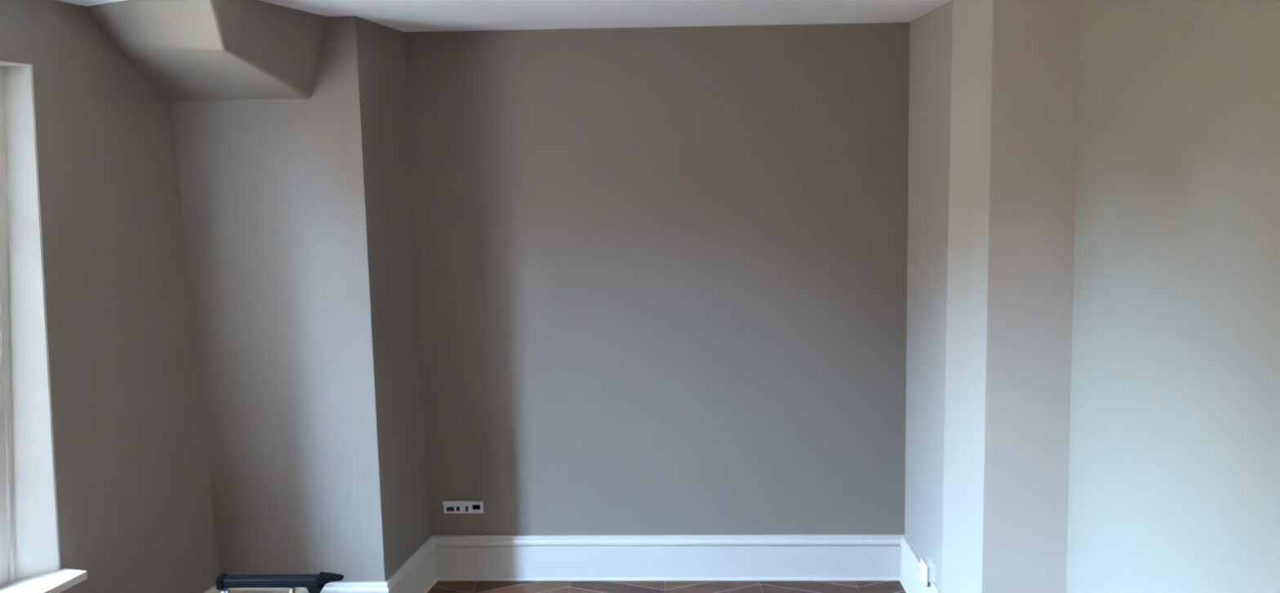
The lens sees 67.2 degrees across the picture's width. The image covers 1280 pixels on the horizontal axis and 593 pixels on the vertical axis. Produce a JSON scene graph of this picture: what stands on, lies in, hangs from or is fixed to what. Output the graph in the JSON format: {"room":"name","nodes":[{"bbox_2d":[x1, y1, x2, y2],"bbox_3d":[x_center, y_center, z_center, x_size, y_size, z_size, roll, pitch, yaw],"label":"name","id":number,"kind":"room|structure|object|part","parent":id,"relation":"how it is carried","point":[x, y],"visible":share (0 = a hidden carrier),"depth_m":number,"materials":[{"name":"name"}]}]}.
{"room":"empty room","nodes":[
{"label":"empty room","id":0,"kind":"room"},
{"bbox_2d":[0,0,219,592],"bbox_3d":[-2.627,0.533,1.283,0.507,2.400,5.273,1,9,15],"label":"wall","id":1,"kind":"structure","parent":0,"point":[135,508],"depth_m":3.35,"materials":[{"name":"beige paint"}]},
{"bbox_2d":[0,61,87,592],"bbox_3d":[-2.086,0.179,2.506,0.277,1.644,1.351,1,9,15],"label":"window","id":2,"kind":"structure","parent":1,"relation":"in","point":[29,542],"depth_m":3.05,"materials":[{"name":"white paint"}]},
{"bbox_3d":[-2.053,0.989,2.561,0.171,0.026,1.242,2,9,17],"label":"sill","id":3,"kind":"part","parent":2,"relation":"part of","materials":[{"name":"white paint"}]},
{"bbox_2d":[204,584,222,592],"bbox_3d":[-2.353,1.625,1.377,0.031,0.203,5.261,1,9,15],"label":"baseboard","id":4,"kind":"structure","parent":1,"relation":"attached to","point":[213,589],"depth_m":3.82,"materials":[{"name":"white paint"}]},
{"bbox_2d":[87,0,326,98],"bbox_3d":[-1.522,-0.845,3.340,0.602,0.297,0.632,1,9,14],"label":"ceiling","id":5,"kind":"structure","parent":0,"point":[189,49],"depth_m":3.26,"materials":[{"name":"beige paint"}]},
{"bbox_2d":[170,16,384,582],"bbox_3d":[-1.443,0.150,3.797,0.831,2.400,0.142,-1,8,2],"label":"wall","id":6,"kind":"structure","parent":0,"point":[272,190],"depth_m":3.72,"materials":[{"name":"beige paint"}]},
{"bbox_2d":[228,581,388,592],"bbox_3d":[-1.343,1.249,3.869,0.690,0.203,0.027,-1,8,2],"label":"baseboard","id":7,"kind":"structure","parent":6,"relation":"attached to","point":[376,586],"depth_m":3.85,"materials":[{"name":"white paint"}]},
{"bbox_2d":[355,16,431,581],"bbox_3d":[-1.052,0.112,4.021,0.153,2.400,0.607,0,8,9],"label":"wall","id":8,"kind":"structure","parent":0,"point":[405,502],"depth_m":3.92,"materials":[{"name":"beige paint"}]},
{"bbox_2d":[385,535,437,592],"bbox_3d":[-0.966,1.210,4.093,0.028,0.203,0.505,1,8,10],"label":"baseboard","id":9,"kind":"structure","parent":8,"relation":"attached to","point":[417,574],"depth_m":4.14,"materials":[{"name":"white paint"}]},
{"bbox_3d":[-0.957,1.306,4.098,0.009,0.013,0.490,1,8,11],"label":"shoe moulding","id":10,"kind":"part","parent":9,"relation":"part of","materials":[{"name":"white paint"}]},
{"bbox_2d":[54,0,951,31],"bbox_3d":[-0.893,-0.785,1.264,5.321,0.160,6.172,-1,8,0],"label":"ceiling","id":11,"kind":"structure","parent":0,"point":[404,15],"depth_m":3.54,"materials":[{"name":"white paint"}]},
{"bbox_2d":[404,22,909,535],"bbox_3d":[0.107,0.066,4.218,2.386,2.400,0.148,-1,8,2],"label":"wall","id":12,"kind":"structure","parent":0,"point":[661,272],"depth_m":4.13,"materials":[{"name":"beige paint"}]},
{"bbox_2d":[442,500,483,513],"bbox_3d":[-0.788,0.940,4.291,0.178,0.057,0.022,-1,8,2],"label":"wall plate","id":13,"kind":"object","parent":12,"relation":"attached to","point":[449,506],"visible":1,"depth_m":4.29,"materials":[{"name":"white plastic"}]},
{"bbox_2d":[432,534,902,580],"bbox_3d":[0.119,1.165,4.292,2.109,0.203,0.027,-1,8,2],"label":"baseboard","id":14,"kind":"structure","parent":12,"relation":"attached to","point":[538,557],"depth_m":4.29,"materials":[{"name":"white paint"}]},
{"bbox_3d":[0.117,1.084,4.281,2.107,0.039,0.026,-1,8,2],"label":"cap moulding","id":15,"kind":"part","parent":14,"relation":"part of","materials":[{"name":"white paint"}]},
{"bbox_3d":[0.120,1.260,4.297,2.075,0.013,0.009,-1,8,2],"label":"shoe moulding","id":16,"kind":"part","parent":14,"relation":"part of","materials":[{"name":"white paint"}]},
{"bbox_2d":[426,580,906,592],"bbox_3d":[-0.798,1.747,1.635,5.334,0.160,6.180,-1,8,0],"label":"floor","id":17,"kind":"structure","parent":0,"point":[440,586],"depth_m":4.23,"materials":[{"name":"brown wood"}]},
{"bbox_2d":[215,571,343,592],"bbox_3d":[-1.255,1.193,3.403,0.439,0.444,0.372,-1,8,1],"label":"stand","id":18,"kind":"object","parent":17,"relation":"on","point":[314,583],"visible":1,"depth_m":3.35,"materials":[{"name":"black metal"}]},
{"bbox_2d":[904,0,952,591],"bbox_3d":[1.208,0.095,3.902,0.187,2.400,0.713,-1,8,0],"label":"wall","id":19,"kind":"structure","parent":0,"point":[931,33],"depth_m":3.78,"materials":[{"name":"paint"}]},
{"bbox_2d":[899,534,940,592],"bbox_3d":[1.152,1.194,3.984,0.028,0.203,0.578,-1,8,2],"label":"baseboard","id":20,"kind":"structure","parent":19,"relation":"attached to","point":[910,580],"depth_m":4.08,"materials":[{"name":"white paint"}]},
{"bbox_3d":[1.145,1.289,3.989,0.009,0.013,0.560,-1,8,2],"label":"shoe moulding","id":21,"kind":"part","parent":20,"relation":"part of","materials":[{"name":"white paint"}]},
{"bbox_2d":[920,558,935,586],"bbox_3d":[1.136,1.093,3.813,0.042,0.086,0.086,-1,8,2],"label":"wall socket","id":22,"kind":"object","parent":19,"relation":"attached to","point":[927,569],"visible":1,"depth_m":3.78,"materials":[{"name":"white plastic"}]},
{"bbox_3d":[1.125,1.093,3.814,0.010,0.086,0.086,-1,8,2],"label":"plate","id":23,"kind":"part","parent":22,"relation":"part of","materials":[{"name":"white plastic"}]},
{"bbox_2d":[941,0,993,592],"bbox_3d":[1.238,0.151,3.505,0.172,2.400,0.197,-5,9,-28],"label":"wall","id":24,"kind":"structure","parent":0,"point":[972,20],"depth_m":3.45,"materials":[{"name":"paint"}]},
{"bbox_2d":[982,0,1079,592],"bbox_3d":[1.431,0.162,3.411,0.439,2.400,0.156,1,9,14],"label":"wall","id":25,"kind":"structure","parent":0,"point":[1035,47],"depth_m":3.33,"materials":[{"name":"beige paint"}]},
{"bbox_2d":[1066,0,1279,592],"bbox_3d":[1.567,0.509,1.002,0.203,2.400,4.910,-1,8,0],"label":"wall","id":26,"kind":"structure","parent":0,"point":[1174,474],"depth_m":2.66,"materials":[{"name":"paint"}]}
]}

